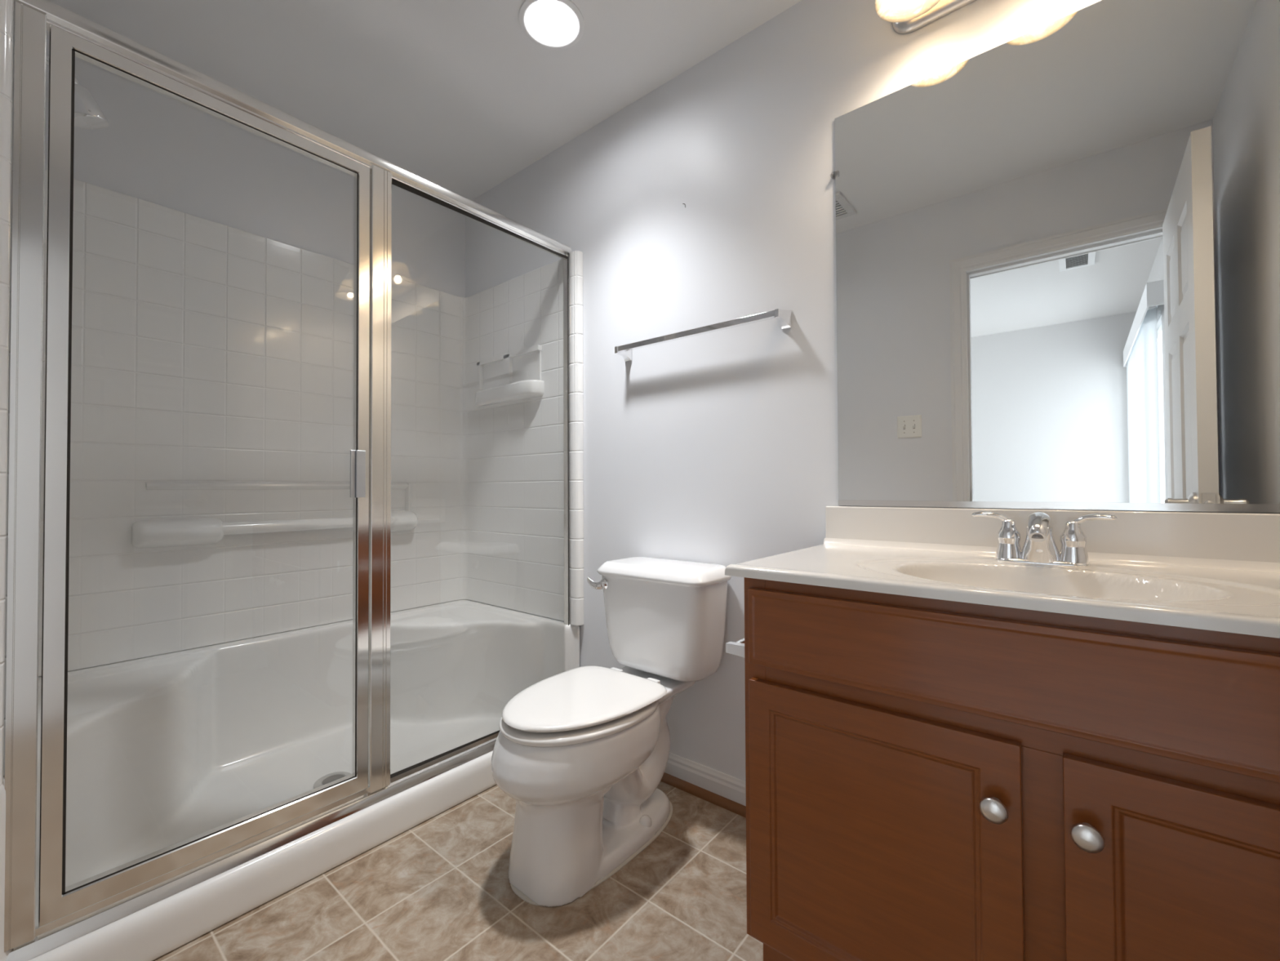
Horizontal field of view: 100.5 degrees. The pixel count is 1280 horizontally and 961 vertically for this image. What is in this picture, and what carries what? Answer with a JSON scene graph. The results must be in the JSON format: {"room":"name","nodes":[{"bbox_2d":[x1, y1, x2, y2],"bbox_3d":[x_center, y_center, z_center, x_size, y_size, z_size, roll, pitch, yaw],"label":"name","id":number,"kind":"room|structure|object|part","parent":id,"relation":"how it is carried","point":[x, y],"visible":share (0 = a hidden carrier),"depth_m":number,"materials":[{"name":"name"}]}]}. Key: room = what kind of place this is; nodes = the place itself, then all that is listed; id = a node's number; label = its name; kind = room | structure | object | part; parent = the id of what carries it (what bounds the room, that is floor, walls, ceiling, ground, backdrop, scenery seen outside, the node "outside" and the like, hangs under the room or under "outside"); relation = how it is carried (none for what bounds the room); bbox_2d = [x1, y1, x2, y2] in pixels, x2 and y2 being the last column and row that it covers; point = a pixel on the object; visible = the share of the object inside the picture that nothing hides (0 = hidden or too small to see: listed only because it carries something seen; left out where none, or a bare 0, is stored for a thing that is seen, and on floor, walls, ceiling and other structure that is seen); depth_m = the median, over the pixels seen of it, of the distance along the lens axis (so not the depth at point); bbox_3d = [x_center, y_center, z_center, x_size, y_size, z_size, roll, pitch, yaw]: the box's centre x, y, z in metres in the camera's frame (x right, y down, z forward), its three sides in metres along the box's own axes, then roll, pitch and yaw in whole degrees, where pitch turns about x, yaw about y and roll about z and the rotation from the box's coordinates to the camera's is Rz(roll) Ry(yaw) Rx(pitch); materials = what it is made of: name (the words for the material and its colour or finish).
{"room":"bathroom","nodes":[
{"label":"bathroom","id":0,"kind":"room"},
{"bbox_2d":[44,30,465,671],"bbox_3d":[-1.397,-0.175,2.100,0.100,2.440,1.530,-1,-1,39],"label":"wall","id":1,"kind":"structure","parent":0,"point":[156,148],"depth_m":1.95,"materials":[{"name":"white paint"}]},
{"bbox_2d":[48,0,801,199],"bbox_3d":[-0.272,-1.444,1.220,2.990,0.060,1.685,-1,-1,39],"label":"ceiling","id":2,"kind":"structure","parent":0,"point":[455,95],"depth_m":1.77,"materials":[{"name":"white paint"}]},
{"bbox_2d":[519,0,584,50],"bbox_3d":[-0.271,-1.484,1.637,0.198,0.167,0.198,-1,-1,39],"label":"recessed light","id":3,"kind":"object","parent":2,"relation":"in","point":[550,24],"visible":1,"depth_m":1.67,"materials":[{"name":"white"}]},
{"bbox_3d":[-0.271,-1.482,1.637,0.110,0.092,0.110,-1,-1,39],"label":"bulb","id":4,"kind":"part","parent":3,"relation":"part of","materials":[{"name":"white glass"}]},
{"bbox_2d":[152,781,763,960],"bbox_3d":[-0.278,1.065,1.160,2.990,0.080,1.740,-1,-1,39],"label":"floor","id":5,"kind":"structure","parent":0,"point":[438,889],"depth_m":1.28,"materials":[{"name":"tile"}]},
{"bbox_2d":[0,0,583,960],"bbox_3d":[-1.033,0.060,1.798,0.840,1.957,1.529,-1,-1,39],"label":"shower stall","id":6,"kind":"object","parent":5,"relation":"on","point":[211,431],"visible":0.73,"depth_m":1.90,"materials":[{"name":"white plastic"}]},
{"bbox_3d":[-1.321,0.073,2.073,0.011,0.132,0.893,-1,-1,39],"label":"recess moulding","id":7,"kind":"part","parent":6,"relation":"part of","materials":[{"name":"white plastic"}]},
{"bbox_2d":[3,0,571,960],"bbox_3d":[-0.754,-0.018,1.580,0.046,1.883,1.482,-1,-1,39],"label":"shower door frame","id":8,"kind":"structure","parent":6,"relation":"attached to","point":[65,914],"depth_m":1.08,"materials":[{"name":"silver metal"}]},
{"bbox_3d":[-0.988,-0.018,1.300,0.028,1.784,0.624,-1,-1,39],"label":"door frame","id":9,"kind":"part","parent":8,"relation":"part of","materials":[{"name":"silver metal"}]},
{"bbox_3d":[-0.762,-0.934,1.595,0.039,0.049,1.481,-1,-1,39],"label":"header rail","id":10,"kind":"part","parent":8,"relation":"part of","materials":[{"name":"silver metal"}]},
{"bbox_3d":[-0.797,-0.019,1.503,0.012,0.133,0.038,-1,-1,39],"label":"door pull","id":11,"kind":"part","parent":8,"relation":"part of","materials":[{"name":"grey metal"}]},
{"bbox_3d":[-0.770,-0.012,1.567,0.038,1.810,0.058,-1,-1,39],"label":"post","id":12,"kind":"part","parent":8,"relation":"part of","materials":[{"name":"silver metal"}]},
{"bbox_3d":[-1.273,0.172,2.091,0.045,0.045,0.600,-1,-1,39],"label":"grab rail","id":13,"kind":"part","parent":6,"relation":"part of","materials":[{"name":"white plastic"}]},
{"bbox_2d":[475,379,544,406],"bbox_3d":[-0.614,-0.389,2.386,0.483,0.064,0.066,-1,-1,39],"label":"soap shelf","id":14,"kind":"object","parent":6,"relation":"attached to","point":[508,393],"depth_m":2.33,"materials":[{"name":"white plastic"}]},
{"bbox_2d":[490,556,731,906],"bbox_3d":[-0.086,0.649,1.531,0.437,0.762,0.710,-1,-1,39],"label":"toilet","id":15,"kind":"object","parent":5,"relation":"on","point":[582,753],"visible":1,"depth_m":1.43,"materials":[{"name":"white ceramic"}]},
{"bbox_3d":[-0.171,0.629,1.471,0.364,0.022,0.460,-1,-1,39],"label":"seat","id":16,"kind":"part","parent":15,"relation":"part of","materials":[{"name":"white plastic"}]},
{"bbox_3d":[-0.172,0.599,1.471,0.358,0.017,0.449,-1,-1,39],"label":"lid","id":17,"kind":"part","parent":15,"relation":"part of","materials":[{"name":"white plastic"}]},
{"bbox_3d":[-0.114,0.829,1.536,0.377,0.402,0.686,-1,-1,39],"label":"bowl","id":18,"kind":"part","parent":15,"relation":"part of","materials":[{"name":"white ceramic"}]},
{"bbox_3d":[-0.141,0.340,1.759,0.072,0.039,0.030,-1,-1,39],"label":"flush lever","id":19,"kind":"part","parent":15,"relation":"part of","materials":[{"name":"silver metal"}]},
{"bbox_3d":[0.071,0.291,1.727,0.434,0.044,0.215,-1,-1,39],"label":"tank lid","id":20,"kind":"part","parent":15,"relation":"part of","materials":[{"name":"white ceramic"}]},
{"bbox_3d":[0.074,0.461,1.727,0.412,0.307,0.200,-1,-1,39],"label":"tank","id":21,"kind":"part","parent":15,"relation":"part of","materials":[{"name":"white ceramic"}]},
{"bbox_2d":[744,577,1279,960],"bbox_3d":[0.726,0.602,0.942,0.941,0.831,0.582,-1,-1,39],"label":"vanity cabinet","id":22,"kind":"object","parent":5,"relation":"on","point":[926,779],"visible":0.97,"depth_m":0.77,"materials":[{"name":"brown wood"}]},
{"bbox_2d":[725,637,744,657],"bbox_3d":[0.282,0.371,1.220,0.092,0.056,0.210,-1,-1,39],"label":"toilet paper holder","id":23,"kind":"object","parent":22,"relation":"attached to","point":[736,648],"visible":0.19,"depth_m":1.17,"materials":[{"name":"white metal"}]},
{"bbox_3d":[0.383,0.627,0.898,0.430,0.490,0.018,-1,-1,39],"label":"door","id":24,"kind":"part","parent":22,"relation":"part of","materials":[{"name":"brown wood"}]},
{"bbox_3d":[0.509,0.470,0.765,0.035,0.035,0.032,-1,-1,39],"label":"knob","id":25,"kind":"part","parent":22,"relation":"part of","materials":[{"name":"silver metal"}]},
{"bbox_2d":[724,506,1279,638],"bbox_3d":[0.727,0.181,0.976,0.976,0.238,0.566,-1,-1,39],"label":"countertop","id":26,"kind":"structure","parent":22,"relation":"on","point":[1215,571],"depth_m":1.02,"materials":[{"name":"white stone"}]},
{"bbox_2d":[971,511,1117,565],"bbox_3d":[0.806,0.118,1.075,0.240,0.106,0.133,-1,-1,39],"label":"faucet","id":27,"kind":"object","parent":26,"relation":"on","point":[1039,547],"visible":1,"depth_m":1.07,"materials":[{"name":"silver metal"}]},
{"bbox_3d":[0.763,0.083,1.155,0.073,0.031,0.021,-1,-1,33],"label":"lever","id":28,"kind":"part","parent":27,"relation":"part of","materials":[{"name":"silver metal"}]},
{"bbox_3d":[0.789,0.126,1.139,0.050,0.088,0.050,-1,-1,39],"label":"handle","id":29,"kind":"part","parent":27,"relation":"part of","materials":[{"name":"silver metal"}]},
{"bbox_3d":[0.806,0.116,1.075,0.069,0.102,0.133,-1,-1,39],"label":"spout","id":30,"kind":"part","parent":27,"relation":"part of","materials":[{"name":"silver metal"}]},
{"bbox_3d":[0.830,0.167,1.103,0.156,0.009,0.056,-1,-1,39],"label":"plate","id":31,"kind":"part","parent":27,"relation":"part of","materials":[{"name":"silver metal"}]},
{"bbox_3d":[0.872,0.125,1.071,0.050,0.088,0.050,-1,-1,39],"label":"handle","id":32,"kind":"part","parent":27,"relation":"part of","materials":[{"name":"silver metal"}]},
{"bbox_3d":[0.892,0.080,1.049,0.021,0.031,0.073,1,-1,-45],"label":"lever","id":33,"kind":"part","parent":27,"relation":"part of","materials":[{"name":"silver metal"}]},
{"bbox_3d":[0.564,0.276,0.752,0.905,0.144,0.020,-1,-1,39],"label":"drawer","id":34,"kind":"part","parent":22,"relation":"part of","materials":[{"name":"brown wood"}]},
{"bbox_3d":[0.588,0.466,0.700,0.035,0.035,0.032,-1,-1,39],"label":"knob","id":35,"kind":"part","parent":22,"relation":"part of","materials":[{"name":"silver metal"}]},
{"bbox_3d":[0.751,0.621,0.596,0.428,0.490,0.018,-1,-1,39],"label":"door","id":36,"kind":"part","parent":22,"relation":"part of","materials":[{"name":"brown wood"}]},
{"bbox_2d":[465,0,1279,781],"bbox_3d":[0.237,-0.187,1.813,2.990,2.440,0.100,-1,-1,39],"label":"wall","id":37,"kind":"structure","parent":0,"point":[721,446],"depth_m":1.73,"materials":[{"name":"white paint"}]},
{"bbox_2d":[614,308,791,361],"bbox_3d":[0.175,-0.474,1.756,0.653,0.052,0.071,-1,-1,39],"label":"towel bar","id":38,"kind":"object","parent":37,"relation":"attached to","point":[784,317],"visible":1,"depth_m":1.68,"materials":[{"name":"silver metal"}]},
{"bbox_3d":[-0.065,-0.470,1.954,0.032,0.052,0.071,-1,-1,39],"label":"post","id":39,"kind":"part","parent":38,"relation":"part of","materials":[{"name":"silver metal"}]},
{"bbox_3d":[0.415,-0.478,1.560,0.032,0.052,0.071,-1,-1,39],"label":"post","id":40,"kind":"part","parent":38,"relation":"part of","materials":[{"name":"silver metal"}]},
{"bbox_2d":[660,772,746,817],"bbox_3d":[0.156,1.021,1.773,0.995,0.024,0.017,-1,-1,39],"label":"trim","id":41,"kind":"structure","parent":37,"relation":"attached to","point":[722,802],"depth_m":1.72,"materials":[{"name":"brown"}]},
{"bbox_2d":[664,751,746,805],"bbox_3d":[0.166,0.987,1.785,0.995,0.092,0.013,-1,-1,39],"label":"baseboard","id":42,"kind":"structure","parent":37,"relation":"attached to","point":[730,787],"depth_m":1.74,"materials":[{"name":"white wood"}]},
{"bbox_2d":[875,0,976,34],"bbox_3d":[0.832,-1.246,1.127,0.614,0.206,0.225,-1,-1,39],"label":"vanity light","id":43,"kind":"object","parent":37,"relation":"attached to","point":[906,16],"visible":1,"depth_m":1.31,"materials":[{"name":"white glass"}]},
{"bbox_3d":[0.636,-1.189,1.245,0.160,0.098,0.160,-1,-1,39],"label":"lamp shade","id":44,"kind":"part","parent":43,"relation":"part of","materials":[{"name":"white glass"}]},
{"bbox_2d":[825,506,1279,562],"bbox_3d":[0.900,0.127,1.185,0.972,0.123,0.024,-1,-1,39],"label":"backsplash","id":45,"kind":"structure","parent":37,"relation":"attached to","point":[1242,536],"depth_m":1.11,"materials":[{"name":"white stone"}]},
{"bbox_2d":[831,0,1279,512],"bbox_3d":[0.907,-0.480,1.193,0.952,1.086,0.014,-1,-1,39],"label":"wall mirror","id":46,"kind":"object","parent":37,"relation":"attached to","point":[1058,243],"visible":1,"depth_m":1.16,"materials":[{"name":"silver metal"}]},
{"bbox_3d":[-0.783,-0.202,0.571,2.990,2.440,0.055,-1,-1,39],"label":"wall","id":47,"kind":"structure","parent":0,"visible":0},
{"bbox_2d":[45,55,109,129],"bbox_3d":[-1.477,-0.994,1.327,0.078,0.155,0.219,-1,-1,39],"label":"shower","id":48,"kind":"object","parent":47,"relation":"attached to","point":[88,114],"visible":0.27,"depth_m":1.36,"materials":[{"name":"silver metal"}]},
{"bbox_3d":[-1.497,-1.039,1.303,0.021,0.049,0.156,-1,-1,39],"label":"arm","id":49,"kind":"part","parent":48,"relation":"part of","materials":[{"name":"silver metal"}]}
]}

